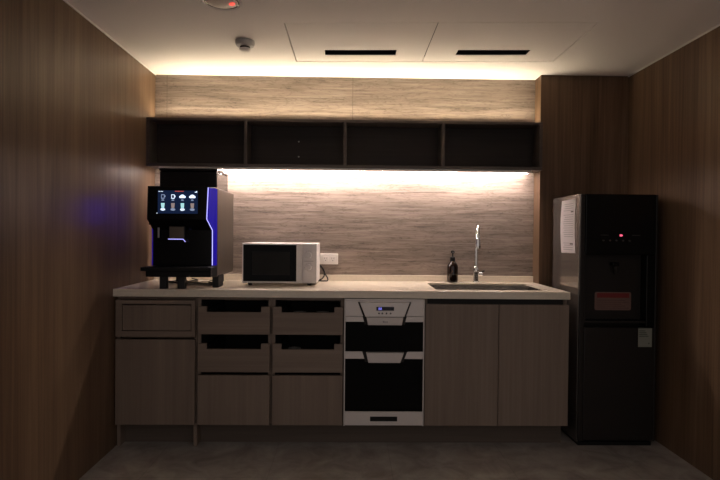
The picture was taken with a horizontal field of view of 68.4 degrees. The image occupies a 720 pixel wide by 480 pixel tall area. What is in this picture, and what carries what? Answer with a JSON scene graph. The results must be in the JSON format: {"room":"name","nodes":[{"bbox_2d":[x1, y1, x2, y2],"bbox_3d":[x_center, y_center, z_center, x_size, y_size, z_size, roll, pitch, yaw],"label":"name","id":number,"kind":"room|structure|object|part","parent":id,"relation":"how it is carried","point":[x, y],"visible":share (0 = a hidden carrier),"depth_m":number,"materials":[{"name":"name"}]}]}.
{"room":"office pantry kitchen","nodes":[
{"label":"office pantry kitchen","id":0,"kind":"room"},
{"bbox_2d":[0,0,154,479],"bbox_3d":[-1.367,0.038,2.231,0.120,2.179,2.620,1,1,-1],"label":"wall","id":1,"kind":"structure","parent":0,"point":[75,177],"depth_m":2.33,"materials":[{"name":"brown wood"}]},
{"bbox_2d":[63,0,155,74],"bbox_3d":[-1.292,-1.048,2.158,0.007,0.005,2.498,1,1,-1],"label":"trim","id":2,"kind":"structure","parent":1,"relation":"attached to","point":[65,1],"depth_m":2.71,"materials":[{"name":"white paint"}]},
{"bbox_2d":[155,75,534,275],"bbox_3d":[0.181,-0.013,3.507,3.019,2.279,0.120,1,1,-1],"label":"wall","id":3,"kind":"structure","parent":0,"point":[376,223],"depth_m":3.44,"materials":[{"name":"beige wood"}]},
{"bbox_2d":[320,253,337,263],"bbox_3d":[-0.225,0.123,3.436,0.166,0.070,0.010,1,1,-1],"label":"wall outlet","id":4,"kind":"object","parent":3,"relation":"attached to","point":[325,258],"visible":0.63,"depth_m":3.43,"materials":[{"name":"white plastic"}]},
{"bbox_2d":[323,256,328,261],"bbox_3d":[-0.222,0.123,3.433,0.038,0.036,0.002,1,1,-1],"label":"socket","id":5,"kind":"object","parent":4,"relation":"attached to","point":[325,258],"depth_m":3.43,"materials":[{"name":"grey plastic"}]},
{"bbox_2d":[330,256,335,261],"bbox_3d":[-0.176,0.123,3.433,0.038,0.036,0.002,1,1,-1],"label":"socket","id":6,"kind":"object","parent":4,"relation":"attached to","point":[332,258],"depth_m":3.43,"materials":[{"name":"grey plastic"}]},
{"bbox_2d":[146,117,542,173],"bbox_3d":[-0.090,-0.591,3.359,2.458,0.312,0.151,1,1,-1],"label":"wall shelf","id":7,"kind":"object","parent":3,"relation":"attached to","point":[210,143],"depth_m":3.41,"materials":[{"name":"brown laminate"}]},
{"bbox_3d":[-1.311,-0.610,3.338,0.016,0.264,0.150,1,1,-1],"label":"panel","id":8,"kind":"part","parent":7,"relation":"part of","materials":[{"name":"brown laminate"}]},
{"bbox_3d":[-0.091,-0.457,3.361,2.458,0.019,0.151,1,1,-1],"label":"panel","id":9,"kind":"part","parent":7,"relation":"part of","materials":[{"name":"brown laminate"}]},
{"bbox_3d":[-0.089,-0.739,3.357,2.458,0.015,0.151,1,1,-1],"label":"panel","id":10,"kind":"part","parent":7,"relation":"part of","materials":[{"name":"brown laminate"}]},
{"bbox_3d":[-0.086,-0.440,3.321,2.320,0.012,0.058,1,1,-1],"label":"underside panel","id":11,"kind":"part","parent":7,"relation":"part of","materials":[{"name":"white laminate"}]},
{"bbox_3d":[-0.074,-0.441,3.366,2.307,0.011,0.024,1,1,-1],"label":"led strip","id":12,"kind":"part","parent":7,"relation":"part of","materials":[{"name":"white plastic"}]},
{"bbox_3d":[1.131,-0.588,3.381,0.016,0.264,0.150,1,1,-1],"label":"panel","id":13,"kind":"part","parent":7,"relation":"part of","materials":[{"name":"brown laminate"}]},
{"bbox_2d":[66,0,719,79],"bbox_3d":[0.213,-1.052,2.210,3.259,0.030,2.550,1,1,-1],"label":"ceiling","id":14,"kind":"structure","parent":0,"point":[169,37],"depth_m":2.61,"materials":[{"name":"white paint"}]},
{"bbox_2d":[201,0,242,10],"bbox_3d":[-0.603,-1.035,2.309,0.180,0.021,0.180,1,1,-1],"label":"smoke detector","id":15,"kind":"object","parent":14,"relation":"in","point":[223,5],"visible":1,"depth_m":2.32,"materials":[{"name":"white plastic"}]},
{"bbox_2d":[235,38,254,52],"bbox_3d":[-0.608,-1.024,2.799,0.102,0.055,0.102,1,1,-1],"label":"smoke detector","id":16,"kind":"object","parent":14,"relation":"attached to","point":[245,45],"visible":1,"depth_m":2.77,"materials":[{"name":"grey plastic"}]},
{"bbox_2d":[285,23,437,61],"bbox_3d":[0.001,-1.049,2.830,0.734,0.004,0.601,1,1,-1],"label":"ceiling access panel","id":17,"kind":"object","parent":14,"relation":"attached to","point":[309,41],"visible":1,"depth_m":2.76,"materials":[{"name":"white paint"}]},
{"bbox_2d":[325,50,395,54],"bbox_3d":[0.003,-1.095,2.963,0.415,0.085,0.099,1,1,2],"label":"slot vent","id":18,"kind":"object","parent":17,"relation":"attached to","point":[327,52],"visible":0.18,"depth_m":3.01,"materials":[{"name":"black plastic"}]},
{"bbox_2d":[423,22,596,61],"bbox_3d":[0.748,-1.042,2.809,0.750,0.004,0.602,1,1,-1],"label":"ceiling access panel","id":19,"kind":"object","parent":14,"relation":"attached to","point":[545,41],"visible":1,"depth_m":2.74,"materials":[{"name":"white paint"}]},
{"bbox_2d":[456,50,529,54],"bbox_3d":[0.737,-1.088,2.942,0.412,0.085,0.099,1,1,2],"label":"slot vent","id":20,"kind":"object","parent":19,"relation":"attached to","point":[459,52],"visible":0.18,"depth_m":2.99,"materials":[{"name":"black plastic"}]},
{"bbox_2d":[79,430,712,479],"bbox_3d":[0.235,1.222,-0.228,10.019,0.100,7.620,1,1,-1],"label":"floor","id":21,"kind":"structure","parent":0,"point":[565,460],"depth_m":2.71,"materials":[{"name":"concrete"}]},
{"bbox_2d":[115,296,199,445],"bbox_3d":[-1.107,0.709,3.129,0.432,0.820,0.570,1,1,-1],"label":"base cabinet","id":22,"kind":"object","parent":21,"relation":"on","point":[156,343],"visible":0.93,"depth_m":2.84,"materials":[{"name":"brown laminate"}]},
{"bbox_3d":[-1.102,0.764,2.853,0.424,0.460,0.018,1,1,-1],"label":"door","id":23,"kind":"part","parent":22,"relation":"part of","materials":[{"name":"grey laminate"}]},
{"bbox_3d":[-1.092,0.418,2.851,0.364,0.135,0.015,1,1,-1],"label":"inset panel","id":24,"kind":"part","parent":22,"relation":"part of","materials":[{"name":"grey laminate"}]},
{"bbox_2d":[197,297,271,424],"bbox_3d":[-0.688,0.651,3.135,0.401,0.694,0.570,1,1,-1],"label":"base cabinet","id":25,"kind":"object","parent":21,"relation":"on","point":[234,372],"visible":0.91,"depth_m":2.85,"materials":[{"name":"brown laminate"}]},
{"bbox_3d":[-0.683,0.864,2.862,0.386,0.269,0.018,1,1,-1],"label":"door","id":26,"kind":"part","parent":25,"relation":"part of","materials":[{"name":"grey laminate"}]},
{"bbox_3d":[-0.681,0.635,2.859,0.386,0.154,0.018,1,1,-1],"label":"drawer","id":27,"kind":"part","parent":25,"relation":"part of","materials":[{"name":"grey laminate"}]},
{"bbox_3d":[-0.679,0.433,2.857,0.386,0.150,0.018,1,1,-1],"label":"drawer","id":28,"kind":"part","parent":25,"relation":"part of","materials":[{"name":"grey laminate"}]},
{"bbox_2d":[271,297,344,424],"bbox_3d":[-0.290,0.654,3.142,0.393,0.694,0.570,1,1,-1],"label":"base cabinet","id":29,"kind":"object","parent":21,"relation":"on","point":[307,382],"visible":0.94,"depth_m":2.86,"materials":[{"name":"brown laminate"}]},
{"bbox_3d":[-0.283,0.639,2.866,0.378,0.154,0.018,1,1,-1],"label":"drawer","id":30,"kind":"part","parent":29,"relation":"part of","materials":[{"name":"grey laminate"}]},
{"bbox_3d":[-0.285,0.867,2.869,0.378,0.269,0.018,1,1,-1],"label":"door","id":31,"kind":"part","parent":29,"relation":"part of","materials":[{"name":"grey laminate"}]},
{"bbox_3d":[-0.281,0.437,2.864,0.378,0.150,0.018,1,1,-1],"label":"drawer","id":32,"kind":"part","parent":29,"relation":"part of","materials":[{"name":"grey laminate"}]},
{"bbox_2d":[200,424,560,442],"bbox_3d":[0.120,1.071,2.971,2.019,0.124,0.017,1,1,-1],"label":"toe kick","id":33,"kind":"object","parent":21,"relation":"on","point":[208,433],"visible":0.64,"depth_m":2.96,"materials":[{"name":"laminate"}]},
{"bbox_2d":[343,298,424,425],"bbox_3d":[0.125,0.659,3.114,0.433,0.687,0.562,1,1,-1],"label":"oven","id":34,"kind":"object","parent":21,"relation":"on","point":[384,337],"visible":0.99,"depth_m":2.86,"materials":[{"name":"black"}]},
{"bbox_3d":[0.127,0.965,2.877,0.420,0.074,0.030,1,1,-1],"label":"kick panel","id":35,"kind":"part","parent":34,"relation":"part of","materials":[{"name":"silver metal"}]},
{"bbox_3d":[0.128,0.784,2.876,0.420,0.284,0.028,1,1,-1],"label":"door","id":36,"kind":"part","parent":34,"relation":"part of","materials":[{"name":"black glass"}]},
{"bbox_3d":[0.131,0.522,2.873,0.420,0.160,0.028,1,1,-1],"label":"door","id":37,"kind":"part","parent":34,"relation":"part of","materials":[{"name":"black glass"}]},
{"bbox_3d":[0.132,0.373,2.850,0.268,0.077,0.033,1,1,-1],"label":"control panel","id":38,"kind":"part","parent":34,"relation":"part of","materials":[{"name":"silver metal"}]},
{"bbox_2d":[423,299,568,425],"bbox_3d":[0.737,0.664,3.160,0.787,0.694,0.570,1,1,-1],"label":"base cabinet","id":39,"kind":"object","parent":21,"relation":"on","point":[488,362],"visible":0.89,"depth_m":2.88,"materials":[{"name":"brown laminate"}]},
{"bbox_2d":[113,274,569,299],"bbox_3d":[-0.094,0.269,3.145,2.458,0.079,0.599,1,1,-1],"label":"countertop","id":40,"kind":"structure","parent":39,"relation":"on","point":[337,286],"depth_m":2.90,"materials":[{"name":"beige stone"}]},
{"bbox_2d":[141,168,232,288],"bbox_3d":[-0.975,-0.074,3.085,0.379,0.668,0.628,1,1,-1],"label":"coffee machine","id":41,"kind":"object","parent":40,"relation":"on","point":[190,213],"visible":1,"depth_m":2.90,"materials":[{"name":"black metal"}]},
{"bbox_2d":[149,224,152,264],"bbox_3d":[-1.139,-0.073,2.906,0.026,0.421,0.034,1,1,-1],"label":"light","id":42,"kind":"object","parent":41,"relation":"attached to","point":[149,224],"depth_m":2.89,"materials":[{"name":"blue"}]},
{"bbox_2d":[169,227,183,237],"bbox_3d":[-0.993,-0.041,2.866,0.077,0.059,0.002,1,1,-1],"label":"spout","id":43,"kind":"object","parent":41,"relation":"attached to","point":[174,232],"depth_m":2.87,"materials":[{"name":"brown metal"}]},
{"bbox_2d":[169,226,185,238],"bbox_3d":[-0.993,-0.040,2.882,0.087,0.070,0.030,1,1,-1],"label":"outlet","id":44,"kind":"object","parent":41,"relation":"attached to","point":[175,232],"depth_m":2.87,"materials":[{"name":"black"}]},
{"bbox_2d":[141,266,216,270],"bbox_3d":[-0.967,0.153,2.835,0.368,0.019,0.121,1,1,-1],"label":"drip tray","id":45,"kind":"object","parent":41,"relation":"on","point":[148,268],"depth_m":2.78,"materials":[{"name":"black plastic"}]},
{"bbox_3d":[-0.980,-0.075,2.889,0.342,0.432,0.065,1,1,-1],"label":"door","id":46,"kind":"part","parent":41,"relation":"part of","materials":[{"name":"black plastic"}]},
{"bbox_3d":[-0.957,0.223,3.241,0.395,0.072,0.282,1,1,19],"label":"power cord","id":47,"kind":"part","parent":41,"relation":"part of","materials":[{"name":"black rubber"}]},
{"bbox_3d":[-0.977,-0.401,3.138,0.330,0.016,0.276,1,1,-1],"label":"hopper lid","id":48,"kind":"part","parent":41,"relation":"part of","materials":[{"name":"black plastic"}]},
{"bbox_2d":[206,188,216,265],"bbox_3d":[-0.811,-0.071,2.893,0.041,0.424,0.071,1,1,-1],"label":"light","id":49,"kind":"object","parent":41,"relation":"on","point":[211,193],"depth_m":2.90,"materials":[{"name":"blue plastic"}]},
{"bbox_2d":[242,242,328,285],"bbox_3d":[-0.443,0.140,3.240,0.491,0.246,0.377,1,1,-1],"label":"microwave","id":50,"kind":"object","parent":40,"relation":"on","point":[262,262],"visible":1,"depth_m":3.07,"materials":[{"name":"silver metal"}]},
{"bbox_3d":[-0.523,0.134,3.071,0.307,0.212,0.008,1,1,-1],"label":"door glass","id":51,"kind":"part","parent":50,"relation":"part of","materials":[{"name":"black glass"}]},
{"bbox_3d":[-0.510,0.135,3.076,0.348,0.227,0.014,1,1,-1],"label":"door","id":52,"kind":"part","parent":50,"relation":"part of","materials":[{"name":"black glass"}]},
{"bbox_3d":[-0.294,0.137,3.081,0.082,0.227,0.012,1,1,-1],"label":"control panel","id":53,"kind":"part","parent":50,"relation":"part of","materials":[{"name":"grey plastic"}]},
{"bbox_3d":[-0.246,0.199,3.379,0.090,0.128,0.051,1,1,16],"label":"power cord","id":54,"kind":"part","parent":50,"relation":"part of","materials":[{"name":"black rubber"}]},
{"bbox_2d":[447,250,457,282],"bbox_3d":[0.594,0.169,3.395,0.069,0.205,0.069,0,1,-35],"label":"soap bottle","id":55,"kind":"object","parent":40,"relation":"on","point":[452,267],"visible":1,"depth_m":3.37,"materials":[{"name":"brown glass"}]},
{"bbox_2d":[472,224,484,282],"bbox_3d":[0.734,0.085,3.331,0.079,0.376,0.185,1,1,24],"label":"mixer tap","id":56,"kind":"object","parent":40,"relation":"on","point":[476,273],"visible":1,"depth_m":3.38,"materials":[{"name":"silver metal"}]},
{"bbox_2d":[472,266,479,282],"bbox_3d":[0.745,0.221,3.398,0.048,0.104,0.048,1,1,-1],"label":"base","id":57,"kind":"object","parent":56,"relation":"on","point":[476,273],"depth_m":3.38,"materials":[{"name":"silver metal"}]},
{"bbox_2d":[430,285,539,289],"bbox_3d":[0.739,0.393,3.145,0.664,0.207,0.421,1,1,-1],"label":"sink","id":58,"kind":"object","parent":40,"relation":"in","point":[438,287],"visible":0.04,"depth_m":3.35,"materials":[{"name":"silver metal"}]},
{"bbox_3d":[0.551,0.679,2.881,0.398,0.661,0.018,1,1,-1],"label":"door","id":59,"kind":"part","parent":39,"relation":"part of","materials":[{"name":"grey laminate"}]},
{"bbox_3d":[0.744,0.337,2.918,0.750,0.034,0.014,1,1,-1],"label":"rail","id":60,"kind":"part","parent":39,"relation":"part of","materials":[{"name":"black"}]},
{"bbox_3d":[0.944,0.683,2.888,0.382,0.661,0.018,1,1,-1],"label":"door","id":61,"kind":"part","parent":39,"relation":"part of","materials":[{"name":"grey laminate"}]},
{"bbox_2d":[552,194,657,444],"bbox_3d":[1.421,0.444,3.118,0.430,1.397,0.403,1,1,-1],"label":"water dispenser","id":62,"kind":"object","parent":21,"relation":"on","point":[610,278],"visible":1,"depth_m":2.92,"materials":[{"name":"grey"}]},
{"bbox_3d":[1.212,0.432,3.126,0.012,1.377,0.376,1,1,-1],"label":"panel","id":63,"kind":"part","parent":62,"relation":"part of","materials":[{"name":"grey metal"}]},
{"bbox_2d":[560,198,575,252],"bbox_3d":[1.206,-0.079,3.075,0.006,0.313,0.202,1,1,-1],"label":"paper notice","id":64,"kind":"object","parent":62,"relation":"attached to","point":[567,226],"visible":1,"depth_m":3.07,"materials":[{"name":"white paper"}]},
{"bbox_2d":[588,319,638,320],"bbox_3d":[1.411,0.445,2.950,0.266,0.003,0.049,1,1,-1],"label":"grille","id":65,"kind":"object","parent":62,"relation":"attached to","point":[588,319],"depth_m":2.94,"materials":[{"name":"black plastic"}]},
{"bbox_3d":[1.420,0.434,3.155,0.405,1.376,0.328,1,1,-1],"label":"casing","id":66,"kind":"part","parent":62,"relation":"part of","materials":[{"name":"black"}]},
{"bbox_3d":[1.417,0.133,2.951,0.034,0.018,0.042,1,1,-1],"label":"spout arm","id":67,"kind":"part","parent":62,"relation":"part of","materials":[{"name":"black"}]},
{"bbox_3d":[1.428,0.796,2.934,0.391,0.627,0.022,1,1,-1],"label":"door","id":68,"kind":"part","parent":62,"relation":"part of","materials":[{"name":"black"}]},
{"bbox_3d":[1.436,-0.085,2.923,0.391,0.333,0.024,1,1,-1],"label":"panel","id":69,"kind":"part","parent":62,"relation":"part of","materials":[{"name":"black plastic"}]},
{"bbox_2d":[639,330,648,336],"bbox_3d":[1.566,0.516,2.921,0.052,0.036,0.001,1,1,-1],"label":"print","id":70,"kind":"object","parent":62,"relation":"attached to","point":[642,333],"depth_m":2.92,"materials":[{"name":"grey paper"}]},
{"bbox_2d":[533,75,628,286],"bbox_3d":[1.413,0.050,3.414,0.558,2.179,0.110,1,1,-1],"label":"column","id":71,"kind":"structure","parent":0,"point":[584,119],"depth_m":3.35,"materials":[{"name":"brown wood"}]},
{"bbox_2d":[627,26,719,479],"bbox_3d":[1.772,0.066,2.285,0.120,2.179,2.620,1,1,-1],"label":"wall","id":72,"kind":"structure","parent":0,"point":[674,108],"depth_m":2.77,"materials":[{"name":"brown wood"}]},
{"bbox_2d":[628,24,719,76],"bbox_3d":[1.720,-1.020,2.156,0.007,0.005,2.390,1,1,-1],"label":"trim","id":73,"kind":"structure","parent":72,"relation":"attached to","point":[719,24],"depth_m":2.85,"materials":[{"name":"white paint"}]}
]}

